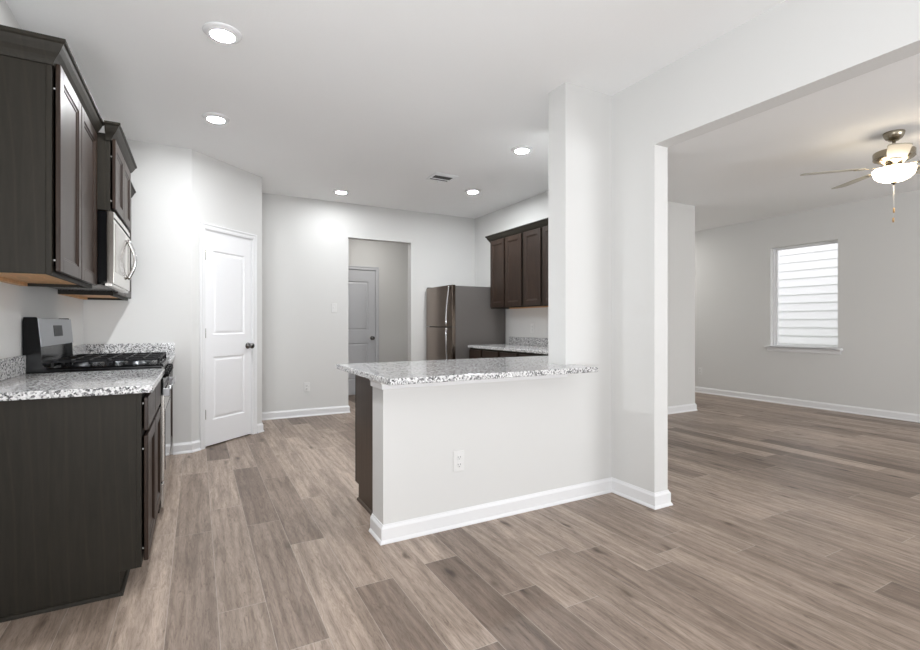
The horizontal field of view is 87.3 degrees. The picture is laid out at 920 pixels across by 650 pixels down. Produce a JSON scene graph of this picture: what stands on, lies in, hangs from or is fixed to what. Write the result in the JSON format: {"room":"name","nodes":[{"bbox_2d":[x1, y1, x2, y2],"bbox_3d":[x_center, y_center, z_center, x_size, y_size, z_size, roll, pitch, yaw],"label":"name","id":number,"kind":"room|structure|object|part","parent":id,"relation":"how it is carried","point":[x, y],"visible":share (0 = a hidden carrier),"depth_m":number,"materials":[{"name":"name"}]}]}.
{"room":"kitchen","nodes":[
{"label":"kitchen","id":0,"kind":"room"},
{"bbox_2d":[0,0,82,366],"bbox_3d":[-1.267,-0.212,0.498,0.100,2.740,8.088,0,0,-29],"label":"wall","id":1,"kind":"structure","parent":0,"point":[16,302],"depth_m":2.60,"materials":[{"name":"paint"}]},
{"bbox_2d":[0,355,25,380],"bbox_3d":[-2.116,0.216,2.182,0.020,0.100,0.898,0,0,-29],"label":"backsplash","id":2,"kind":"structure","parent":1,"relation":"attached to","point":[10,367],"depth_m":2.39,"materials":[{"name":"stone"}]},
{"bbox_2d":[0,25,103,287],"bbox_3d":[-1.958,-0.671,2.250,0.360,0.941,0.924,0,0,-29],"label":"upper cabinet","id":3,"kind":"object","parent":1,"relation":"attached to","point":[51,121],"visible":0.99,"depth_m":1.94,"materials":[{"name":"brown wood"}]},
{"bbox_3d":[-1.958,-1.095,2.250,0.360,0.092,0.924,0,0,-29],"label":"crown molding","id":4,"kind":"part","parent":3,"relation":"part of","materials":[{"name":"brown wood"}]},
{"bbox_3d":[-1.747,-0.642,2.157,0.017,0.851,0.410,0,0,-29],"label":"door","id":5,"kind":"part","parent":3,"relation":"part of","materials":[{"name":"brown wood"}]},
{"bbox_3d":[-1.870,-0.644,2.330,0.018,0.887,0.868,0,0,-29],"label":"frame","id":6,"kind":"part","parent":3,"relation":"part of","materials":[{"name":"brown wood"}]},
{"bbox_3d":[-1.949,-0.642,2.528,0.017,0.851,0.412,0,0,-29],"label":"door","id":7,"kind":"part","parent":3,"relation":"part of","materials":[{"name":"brown wood"}]},
{"bbox_2d":[73,344,85,354],"bbox_3d":[-2.896,0.216,3.611,0.020,0.100,0.820,0,0,-29],"label":"backsplash","id":8,"kind":"structure","parent":1,"relation":"attached to","point":[78,349],"depth_m":3.76,"materials":[{"name":"stone"}]},
{"bbox_2d":[58,182,135,300],"bbox_3d":[-2.749,-0.671,3.700,0.360,0.941,0.838,0,0,-29],"label":"upper cabinet","id":9,"kind":"object","parent":1,"relation":"attached to","point":[85,295],"visible":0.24,"depth_m":3.68,"materials":[{"name":"brown wood"}]},
{"bbox_3d":[-2.647,-0.644,3.754,0.018,0.887,0.836,0,0,-29],"label":"frame","id":10,"kind":"part","parent":9,"relation":"part of","materials":[{"name":"brown wood"}]},
{"bbox_3d":[-2.721,-0.642,3.945,0.017,0.851,0.394,0,0,-29],"label":"door","id":11,"kind":"part","parent":9,"relation":"part of","materials":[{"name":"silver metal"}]},
{"bbox_3d":[-2.615,-1.095,3.773,0.055,0.092,0.838,0,0,-29],"label":"crown molding","id":12,"kind":"part","parent":9,"relation":"part of","materials":[{"name":"brown wood"}]},
{"bbox_2d":[97,120,136,229],"bbox_3d":[-2.329,-0.895,3.013,0.440,0.493,0.873,0,0,-29],"label":"upper cabinet","id":13,"kind":"object","parent":1,"relation":"attached to","point":[116,163],"visible":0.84,"depth_m":2.79,"materials":[{"name":"brown wood"}]},
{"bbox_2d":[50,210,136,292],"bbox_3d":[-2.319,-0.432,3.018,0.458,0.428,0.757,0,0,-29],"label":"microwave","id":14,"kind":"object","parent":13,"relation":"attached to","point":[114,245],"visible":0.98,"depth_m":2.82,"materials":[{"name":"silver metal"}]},
{"bbox_3d":[-2.181,-0.439,3.093,0.035,0.410,0.757,0,0,-29],"label":"panel","id":15,"kind":"part","parent":14,"relation":"part of","materials":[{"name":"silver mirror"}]},
{"bbox_3d":[-2.254,-0.438,3.311,0.063,0.275,0.024,0,0,-29],"label":"handle","id":16,"kind":"part","parent":14,"relation":"part of","materials":[{"name":"silver metal"}]},
{"bbox_3d":[-2.192,-0.868,3.087,0.018,0.439,0.762,0,0,-29],"label":"frame","id":17,"kind":"part","parent":13,"relation":"part of","materials":[{"name":"brown wood"}]},
{"bbox_3d":[-2.081,-0.866,2.937,0.017,0.403,0.360,0,0,-29],"label":"door","id":18,"kind":"part","parent":13,"relation":"part of","materials":[{"name":"brown wood"}]},
{"bbox_3d":[-2.171,-1.095,3.099,0.080,0.092,0.873,0,0,-29],"label":"crown molding","id":19,"kind":"part","parent":13,"relation":"part of","materials":[{"name":"brown wood"}]},
{"bbox_3d":[-2.258,-0.866,3.262,0.017,0.403,0.360,0,0,-29],"label":"door","id":20,"kind":"part","parent":13,"relation":"part of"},
{"bbox_2d":[83,139,191,454],"bbox_3d":[-2.793,-0.212,4.215,0.781,2.740,0.100,0,0,-29],"label":"wall","id":21,"kind":"structure","parent":0,"point":[159,308],"depth_m":4.25,"materials":[{"name":"paint"}]},
{"bbox_2d":[86,343,174,353],"bbox_3d":[-2.820,0.216,4.131,0.651,0.100,0.020,0,0,-29],"label":"backsplash","id":22,"kind":"structure","parent":21,"relation":"attached to","point":[169,348],"depth_m":4.13,"materials":[{"name":"stone"}]},
{"bbox_2d":[173,440,200,454],"bbox_3d":[-2.452,1.110,4.343,0.227,0.096,0.061,0,0,-44],"label":"baseboard","id":23,"kind":"structure","parent":21,"relation":"attached to","point":[194,446],"depth_m":4.33,"materials":[{"name":"white wood"}]},
{"bbox_2d":[192,149,261,440],"bbox_3d":[-2.332,-0.212,4.796,0.110,2.740,0.889,0,0,19],"label":"wall","id":24,"kind":"structure","parent":0,"point":[226,195],"depth_m":4.62,"materials":[{"name":"paint"}]},
{"bbox_2d":[199,222,256,449],"bbox_3d":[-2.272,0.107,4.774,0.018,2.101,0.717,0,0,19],"label":"trim","id":25,"kind":"structure","parent":24,"relation":"attached to","point":[202,226],"depth_m":4.48,"materials":[{"name":"white wood"}]},
{"bbox_2d":[205,230,254,446],"bbox_3d":[-2.268,0.132,4.770,0.110,2.028,0.598,0,0,19],"label":"door","id":26,"kind":"structure","parent":24,"relation":"in","point":[228,345],"depth_m":4.76,"materials":[{"name":"white wood"}]},
{"bbox_3d":[-2.171,0.224,4.998,0.075,0.064,0.064,0,0,19],"label":"knob","id":27,"kind":"part","parent":26,"relation":"part of","materials":[{"name":"grey metal"}]},
{"bbox_2d":[262,193,474,411],"bbox_3d":[-1.183,-0.212,6.531,3.147,2.740,0.112,0,0,-29],"label":"wall","id":28,"kind":"structure","parent":0,"point":[305,240],"depth_m":6.16,"materials":[{"name":"paint"}]},
{"bbox_2d":[257,405,350,432],"bbox_3d":[-2.029,1.110,5.892,0.604,0.096,1.460,0,0,31],"label":"baseboard","id":29,"kind":"structure","parent":28,"relation":"attached to","point":[272,415],"depth_m":6.02,"materials":[{"name":"white wood"}]},
{"bbox_2d":[304,382,309,391],"bbox_3d":[-1.922,0.791,6.058,0.072,0.118,0.009,0,0,-29],"label":"wall outlet","id":30,"kind":"object","parent":28,"relation":"attached to","point":[306,384],"visible":1,"depth_m":6.06,"materials":[{"name":"white plastic"}]},
{"bbox_2d":[331,303,336,312],"bbox_3d":[-1.623,-0.208,6.219,0.072,0.118,0.013,0,0,-29],"label":"light switch","id":31,"kind":"object","parent":28,"relation":"attached to","point":[333,305],"visible":1,"depth_m":6.22,"materials":[{"name":"white plastic"}]},
{"bbox_2d":[348,239,407,394],"bbox_3d":[-1.720,-0.212,7.958,3.400,2.740,0.100,0,0,-29],"label":"wall","id":32,"kind":"structure","parent":0,"point":[391,259],"depth_m":8.20,"materials":[{"name":"paint"}]},
{"bbox_2d":[348,270,374,394],"bbox_3d":[-1.740,0.131,7.825,0.767,2.030,0.110,0,0,-29],"label":"door","id":33,"kind":"structure","parent":32,"relation":"in","point":[361,283],"depth_m":7.91,"materials":[{"name":"white wood"}]},
{"bbox_2d":[348,265,378,361],"bbox_3d":[-1.742,0.104,7.836,0.886,2.107,0.017,0,0,-29],"label":"trim","id":34,"kind":"structure","parent":32,"relation":"attached to","point":[376,269],"depth_m":8.03,"materials":[{"name":"white wood"}]},
{"bbox_2d":[0,392,919,649],"bbox_3d":[1.745,1.208,3.743,8.496,0.100,11.100,0,0,-29],"label":"floor","id":35,"kind":"structure","parent":0,"point":[786,527],"depth_m":2.36,"materials":[{"name":"wood"}]},
{"bbox_2d":[0,380,160,622],"bbox_3d":[-1.849,0.729,2.336,0.634,0.858,0.886,0,0,-29],"label":"base cabinet","id":36,"kind":"object","parent":35,"relation":"on","point":[80,477],"visible":0.85,"depth_m":1.99,"materials":[{"name":"brown wood"}]},
{"bbox_3d":[-1.888,1.150,2.315,0.546,0.016,0.886,0,0,-29],"label":"shoe molding","id":37,"kind":"part","parent":36,"relation":"part of","materials":[{"name":"brown wood"}]},
{"bbox_2d":[0,355,164,400],"bbox_3d":[-1.838,0.232,2.334,0.654,0.132,0.898,0,0,-29],"label":"countertop","id":38,"kind":"structure","parent":36,"relation":"on","point":[15,384],"depth_m":2.23,"materials":[{"name":"stone"}]},
{"bbox_3d":[-1.603,0.679,2.478,0.018,0.758,0.872,0,0,-29],"label":"frame","id":39,"kind":"part","parent":36,"relation":"part of","materials":[{"name":"brown wood"}]},
{"bbox_3d":[-2.076,0.729,2.708,0.592,0.858,0.016,0,0,-29],"label":"panel","id":40,"kind":"part","parent":36,"relation":"part of","materials":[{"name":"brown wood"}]},
{"bbox_3d":[-1.480,0.395,2.304,0.017,0.146,0.412,0,0,-29],"label":"drawer","id":41,"kind":"part","parent":36,"relation":"part of","materials":[{"name":"brown wood"}]},
{"bbox_3d":[-1.480,0.765,2.304,0.017,0.550,0.412,0,0,-29],"label":"door","id":42,"kind":"part","parent":36,"relation":"part of","materials":[{"name":"brown wood"}]},
{"bbox_3d":[-1.683,0.765,2.676,0.017,0.550,0.412,0,0,-29],"label":"door","id":43,"kind":"part","parent":36,"relation":"part of","materials":[{"name":"brown wood"}]},
{"bbox_3d":[-1.683,0.395,2.676,0.017,0.146,0.412,0,0,-29],"label":"drawer","id":44,"kind":"part","parent":36,"relation":"part of","materials":[{"name":"brown wood"}]},
{"bbox_2d":[22,317,175,512],"bbox_3d":[-2.221,0.560,3.074,0.682,1.196,0.762,0,0,-29],"label":"gas range","id":45,"kind":"object","parent":35,"relation":"on","point":[45,341],"visible":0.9,"depth_m":2.88,"materials":[{"name":"black metal"}]},
{"bbox_3d":[-2.461,0.046,2.944,0.023,0.156,0.760,0,0,-29],"label":"backguard panel","id":46,"kind":"part","parent":45,"relation":"part of","materials":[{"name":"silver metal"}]},
{"bbox_3d":[-2.238,0.236,2.848,0.090,0.018,0.090,0,0,-29],"label":"burner","id":47,"kind":"part","parent":45,"relation":"part of","materials":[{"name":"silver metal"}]},
{"bbox_2d":[46,357,169,370],"bbox_3d":[-2.200,0.248,3.086,0.555,0.018,0.762,0,0,-29],"label":"cooktop","id":48,"kind":"object","parent":45,"relation":"in","point":[145,364],"depth_m":2.83,"materials":[{"name":"black metal"}]},
{"bbox_3d":[-2.001,0.236,2.977,0.112,0.018,0.112,0,0,-29],"label":"burner","id":49,"kind":"part","parent":45,"relation":"part of","materials":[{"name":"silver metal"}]},
{"bbox_3d":[-1.962,0.684,3.215,0.024,0.522,0.756,0,0,-29],"label":"oven door","id":50,"kind":"part","parent":45,"relation":"part of","materials":[{"name":"silver metal"}]},
{"bbox_3d":[-1.964,1.028,3.215,0.020,0.150,0.756,0,0,-29],"label":"drawer","id":51,"kind":"part","parent":45,"relation":"part of","materials":[{"name":"silver metal"}]},
{"bbox_3d":[-1.964,0.336,3.214,0.020,0.153,0.758,0,0,-29],"label":"control panel","id":52,"kind":"part","parent":45,"relation":"part of","materials":[{"name":"silver metal"}]},
{"bbox_3d":[-1.808,0.307,2.968,0.032,0.049,0.048,0,0,-29],"label":"burner knob","id":53,"kind":"part","parent":45,"relation":"part of","materials":[{"name":"black plastic"}]},
{"bbox_3d":[-1.941,0.411,3.227,0.043,0.050,0.742,0,0,-29],"label":"oven handle","id":54,"kind":"part","parent":45,"relation":"part of","materials":[{"name":"silver metal"}]},
{"bbox_2d":[168,362,172,451],"bbox_3d":[-2.629,0.729,3.766,0.634,0.858,0.834,0,0,-29],"label":"base cabinet","id":55,"kind":"object","parent":35,"relation":"on","point":[171,372],"visible":0.06,"depth_m":4.21,"materials":[{"name":"brown wood"}]},
{"bbox_2d":[73,343,174,363],"bbox_3d":[-2.622,0.232,3.772,0.654,0.132,0.840,0,0,-29],"label":"countertop","id":56,"kind":"structure","parent":55,"relation":"on","point":[169,348],"depth_m":4.10,"materials":[{"name":"stone"}]},
{"bbox_3d":[-2.454,0.765,4.090,0.017,0.550,0.396,0,0,-29],"label":"door","id":57,"kind":"part","parent":55,"relation":"part of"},
{"bbox_2d":[355,375,372,514],"bbox_3d":[0.117,0.729,3.383,1.596,0.858,0.606,0,0,-29],"label":"base cabinet","id":58,"kind":"object","parent":35,"relation":"on","point":[363,389],"visible":0.1,"depth_m":3.08,"materials":[{"name":"brown wood"}]},
{"bbox_3d":[-0.008,0.679,3.626,1.582,0.758,0.018,0,0,-29],"label":"frame","id":59,"kind":"part","parent":58,"relation":"part of","materials":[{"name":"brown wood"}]},
{"bbox_3d":[-0.554,1.150,2.961,0.014,0.016,0.507,0,0,-29],"label":"shoe molding","id":60,"kind":"part","parent":58,"relation":"part of","materials":[{"name":"brown wood"}]},
{"bbox_2d":[426,285,504,359],"bbox_3d":[0.038,0.323,6.635,0.880,1.670,0.790,0,0,-29],"label":"refrigerator","id":61,"kind":"object","parent":35,"relation":"on","point":[457,317],"visible":0.59,"depth_m":6.31,"materials":[{"name":"silver metal"}]},
{"bbox_3d":[-0.273,0.548,6.466,0.057,1.010,0.790,0,0,-29],"label":"door","id":62,"kind":"part","parent":61,"relation":"part of","materials":[{"name":"silver metal"}]},
{"bbox_3d":[-0.273,-0.235,6.466,0.057,0.531,0.790,0,0,-29],"label":"freezer door","id":63,"kind":"part","parent":61,"relation":"part of","materials":[{"name":"silver metal"}]},
{"bbox_3d":[-0.159,0.378,6.144,0.065,0.662,0.026,0,0,-20],"label":"handle","id":64,"kind":"part","parent":61,"relation":"part of","materials":[{"name":"silver metal"}]},
{"bbox_3d":[-0.159,-0.229,6.144,0.064,0.510,0.026,0,0,-20],"label":"handle","id":65,"kind":"part","parent":61,"relation":"part of","materials":[{"name":"silver metal"}]},
{"bbox_2d":[469,348,547,358],"bbox_3d":[0.881,0.729,5.370,0.631,0.858,2.065,0,0,-29],"label":"base cabinet","id":66,"kind":"object","parent":35,"relation":"on","point":[474,353],"visible":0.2,"depth_m":5.59,"materials":[{"name":"brown wood"}]},
{"bbox_2d":[336,337,597,384],"bbox_3d":[0.156,0.232,4.389,2.846,0.132,3.127,0,0,-29],"label":"countertop","id":67,"kind":"structure","parent":66,"relation":"on","point":[426,371],"depth_m":2.95,"materials":[{"name":"stone"}]},
{"bbox_3d":[0.192,0.395,5.992,0.017,0.146,0.277,0,0,-29],"label":"drawer","id":68,"kind":"part","parent":66,"relation":"part of","materials":[{"name":"brown wood"}]},
{"bbox_3d":[0.359,0.395,5.686,0.017,0.146,0.340,0,0,-29],"label":"drawer","id":69,"kind":"part","parent":66,"relation":"part of","materials":[{"name":"brown wood"}]},
{"bbox_3d":[0.538,0.395,5.357,0.017,0.146,0.330,0,0,-29],"label":"drawer","id":70,"kind":"part","parent":66,"relation":"part of","materials":[{"name":"brown wood"}]},
{"bbox_2d":[5,0,919,230],"bbox_3d":[1.745,-1.632,3.743,8.496,0.100,11.100,0,0,-29],"label":"ceiling","id":71,"kind":"structure","parent":0,"point":[368,99],"depth_m":3.35,"materials":[{"name":"paint"}]},
{"bbox_2d":[201,112,229,123],"bbox_3d":[-1.869,-1.571,3.695,0.196,0.020,0.196,0,0,-29],"label":"recessed light","id":72,"kind":"object","parent":71,"relation":"in","point":[217,118],"visible":1,"depth_m":3.67,"materials":[{"name":"white plastic"}]},
{"bbox_2d":[202,22,241,43],"bbox_3d":[-1.289,-1.571,2.618,0.196,0.020,0.196,0,0,-29],"label":"recessed light","id":73,"kind":"object","parent":71,"relation":"in","point":[217,31],"visible":1,"depth_m":2.59,"materials":[{"name":"white plastic"}]},
{"bbox_2d":[333,189,348,193],"bbox_3d":[-1.413,-1.571,5.739,0.196,0.020,0.196,0,0,-29],"label":"recessed light","id":74,"kind":"object","parent":71,"relation":"in","point":[338,191],"visible":1,"depth_m":5.69,"materials":[{"name":"white plastic"}]},
{"bbox_2d":[426,172,457,182],"bbox_3d":[-0.197,-1.567,5.195,0.270,0.030,0.260,0,0,-29],"label":"ceiling vent","id":75,"kind":"object","parent":71,"relation":"in","point":[439,177],"visible":1,"depth_m":5.17,"materials":[{"name":"white metal"}]},
{"bbox_2d":[465,188,480,193],"bbox_3d":[0.154,-1.571,5.716,0.196,0.020,0.196,0,0,-29],"label":"recessed light","id":76,"kind":"object","parent":71,"relation":"in","point":[472,190],"visible":1,"depth_m":5.68,"materials":[{"name":"white plastic"}]},
{"bbox_2d":[511,145,532,153],"bbox_3d":[0.560,-1.571,4.361,0.196,0.020,0.196,0,0,-29],"label":"recessed light","id":77,"kind":"object","parent":71,"relation":"in","point":[521,149],"visible":1,"depth_m":4.32,"materials":[{"name":"white plastic"}]},
{"bbox_2d":[800,129,919,222],"bbox_3d":[3.610,-1.211,3.954,1.248,0.742,1.221,0,0,-29],"label":"ceiling fan","id":78,"kind":"object","parent":71,"relation":"hanging from","point":[893,158],"visible":1,"depth_m":3.93,"materials":[{"name":"silver metal"}]},
{"bbox_3d":[3.185,-1.303,4.131,0.448,0.027,0.139,0,0,21],"label":"blade","id":79,"kind":"part","parent":78,"relation":"part of","materials":[{"name":"beige wood"}]},
{"bbox_3d":[3.602,-1.303,4.404,0.139,0.027,0.448,0,0,3],"label":"blade","id":80,"kind":"part","parent":78,"relation":"part of","materials":[{"name":"beige wood"}]},
{"bbox_3d":[3.581,-1.227,3.981,0.276,0.110,0.276,0,0,-29],"label":"lamp shade","id":81,"kind":"part","parent":78,"relation":"part of","materials":[{"name":"white glass"}]},
{"bbox_3d":[3.315,-1.303,3.650,0.139,0.027,0.448,0,0,39],"label":"blade","id":82,"kind":"part","parent":78,"relation":"part of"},
{"bbox_2d":[373,377,565,524],"bbox_3d":[0.100,0.729,2.927,1.248,0.858,0.175,0,0,-29],"label":"wall","id":83,"kind":"structure","parent":0,"point":[511,435],"depth_m":2.79,"materials":[{"name":"paint"}]},
{"bbox_2d":[453,450,463,471],"bbox_3d":[-0.006,0.785,2.764,0.072,0.118,0.009,0,0,-29],"label":"wall outlet","id":84,"kind":"object","parent":83,"relation":"attached to","point":[458,456],"visible":1,"depth_m":2.76,"materials":[{"name":"white plastic"}]},
{"bbox_2d":[369,374,566,389],"bbox_3d":[0.097,0.322,2.914,1.274,0.046,0.197,0,0,-29],"label":"trim","id":85,"kind":"structure","parent":83,"relation":"attached to","point":[373,383],"depth_m":2.75,"materials":[{"name":"white wood"}]},
{"bbox_2d":[369,403,697,545],"bbox_3d":[1.639,1.110,5.393,2.156,0.096,6.813,0,0,20],"label":"baseboard","id":86,"kind":"structure","parent":83,"relation":"attached to","point":[439,522],"depth_m":2.94,"materials":[{"name":"white wood"}]},
{"bbox_2d":[475,191,547,343],"bbox_3d":[0.991,-0.212,5.926,0.090,2.740,3.256,0,0,-29],"label":"wall","id":87,"kind":"structure","parent":0,"point":[518,322],"depth_m":6.36,"materials":[{"name":"paint"}]},
{"bbox_2d":[485,218,547,308],"bbox_3d":[0.874,-0.671,5.666,0.360,0.941,1.623,0,0,-29],"label":"upper cabinet","id":88,"kind":"object","parent":87,"relation":"attached to","point":[518,255],"visible":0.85,"depth_m":5.68,"materials":[{"name":"brown wood"}]},
{"bbox_3d":[0.474,-0.642,6.112,0.017,0.851,0.309,0,0,-29],"label":"door","id":89,"kind":"part","parent":88,"relation":"part of","materials":[{"name":"brown wood"}]},
{"bbox_3d":[0.642,-0.642,5.804,0.017,0.851,0.333,0,0,-29],"label":"door","id":90,"kind":"part","parent":88,"relation":"part of","materials":[{"name":"brown wood"}]},
{"bbox_3d":[0.874,-1.095,5.666,0.360,0.092,1.623,0,0,-29],"label":"crown molding","id":91,"kind":"part","parent":88,"relation":"part of","materials":[{"name":"brown wood"}]},
{"bbox_3d":[0.818,-0.642,5.481,0.017,0.851,0.316,0,0,-29],"label":"door","id":92,"kind":"part","parent":88,"relation":"part of","materials":[{"name":"brown wood"}]},
{"bbox_3d":[1.009,-0.642,5.130,0.017,0.851,0.402,0,0,-29],"label":"door","id":93,"kind":"part","parent":88,"relation":"part of","materials":[{"name":"brown wood"}]},
{"bbox_2d":[509,337,547,346],"bbox_3d":[1.185,0.216,5.453,0.020,0.100,2.200,0,0,-29],"label":"backsplash","id":94,"kind":"structure","parent":87,"relation":"attached to","point":[532,341],"depth_m":6.02,"materials":[{"name":"stone"}]},
{"bbox_2d":[548,82,611,486],"bbox_3d":[0.829,-0.212,3.325,0.414,2.740,0.175,0,0,-29],"label":"wall column","id":95,"kind":"structure","parent":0,"point":[579,118],"depth_m":3.24,"materials":[{"name":"paint"}]},
{"bbox_2d":[668,201,694,405],"bbox_3d":[2.199,-0.212,6.013,2.115,2.740,0.110,0,0,-29],"label":"wall","id":96,"kind":"structure","parent":0,"point":[681,217],"depth_m":6.33,"materials":[{"name":"paint"}]},
{"bbox_2d":[612,0,919,492],"bbox_3d":[2.249,-0.212,1.283,0.123,2.740,6.100,0,0,-29],"label":"wall","id":97,"kind":"structure","parent":0,"point":[792,50],"depth_m":3.00,"materials":[{"name":"paint"}]},
{"bbox_2d":[695,190,919,413],"bbox_3d":[5.640,-0.212,5.411,0.140,2.740,10.100,0,0,-29],"label":"wall","id":98,"kind":"structure","parent":0,"point":[877,366],"depth_m":6.48,"materials":[{"name":"paint"}]},
{"bbox_2d":[764,346,842,350],"bbox_3d":[4.818,0.336,6.786,0.124,0.022,0.977,0,0,-29],"label":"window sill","id":99,"kind":"structure","parent":98,"relation":"attached to","point":[764,346],"depth_m":6.72,"materials":[{"name":"white wood"}]},
{"bbox_2d":[767,348,840,354],"bbox_3d":[4.801,0.376,6.777,0.024,0.058,0.937,0,0,-29],"label":"trim","id":100,"kind":"structure","parent":98,"relation":"attached to","point":[836,352],"depth_m":6.73,"materials":[{"name":"white wood"}]},
{"bbox_2d":[773,240,837,347],"bbox_3d":[4.897,-0.392,6.829,0.055,1.470,0.857,0,0,-29],"label":"window","id":101,"kind":"structure","parent":98,"relation":"in","point":[805,277],"depth_m":6.83,"materials":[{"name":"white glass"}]},
{"bbox_2d":[695,386,919,422],"bbox_3d":[5.592,1.110,5.328,0.022,0.096,9.980,0,0,-29],"label":"baseboard","id":102,"kind":"structure","parent":98,"relation":"attached to","point":[896,415],"depth_m":6.60,"materials":[{"name":"white wood"}]}
]}

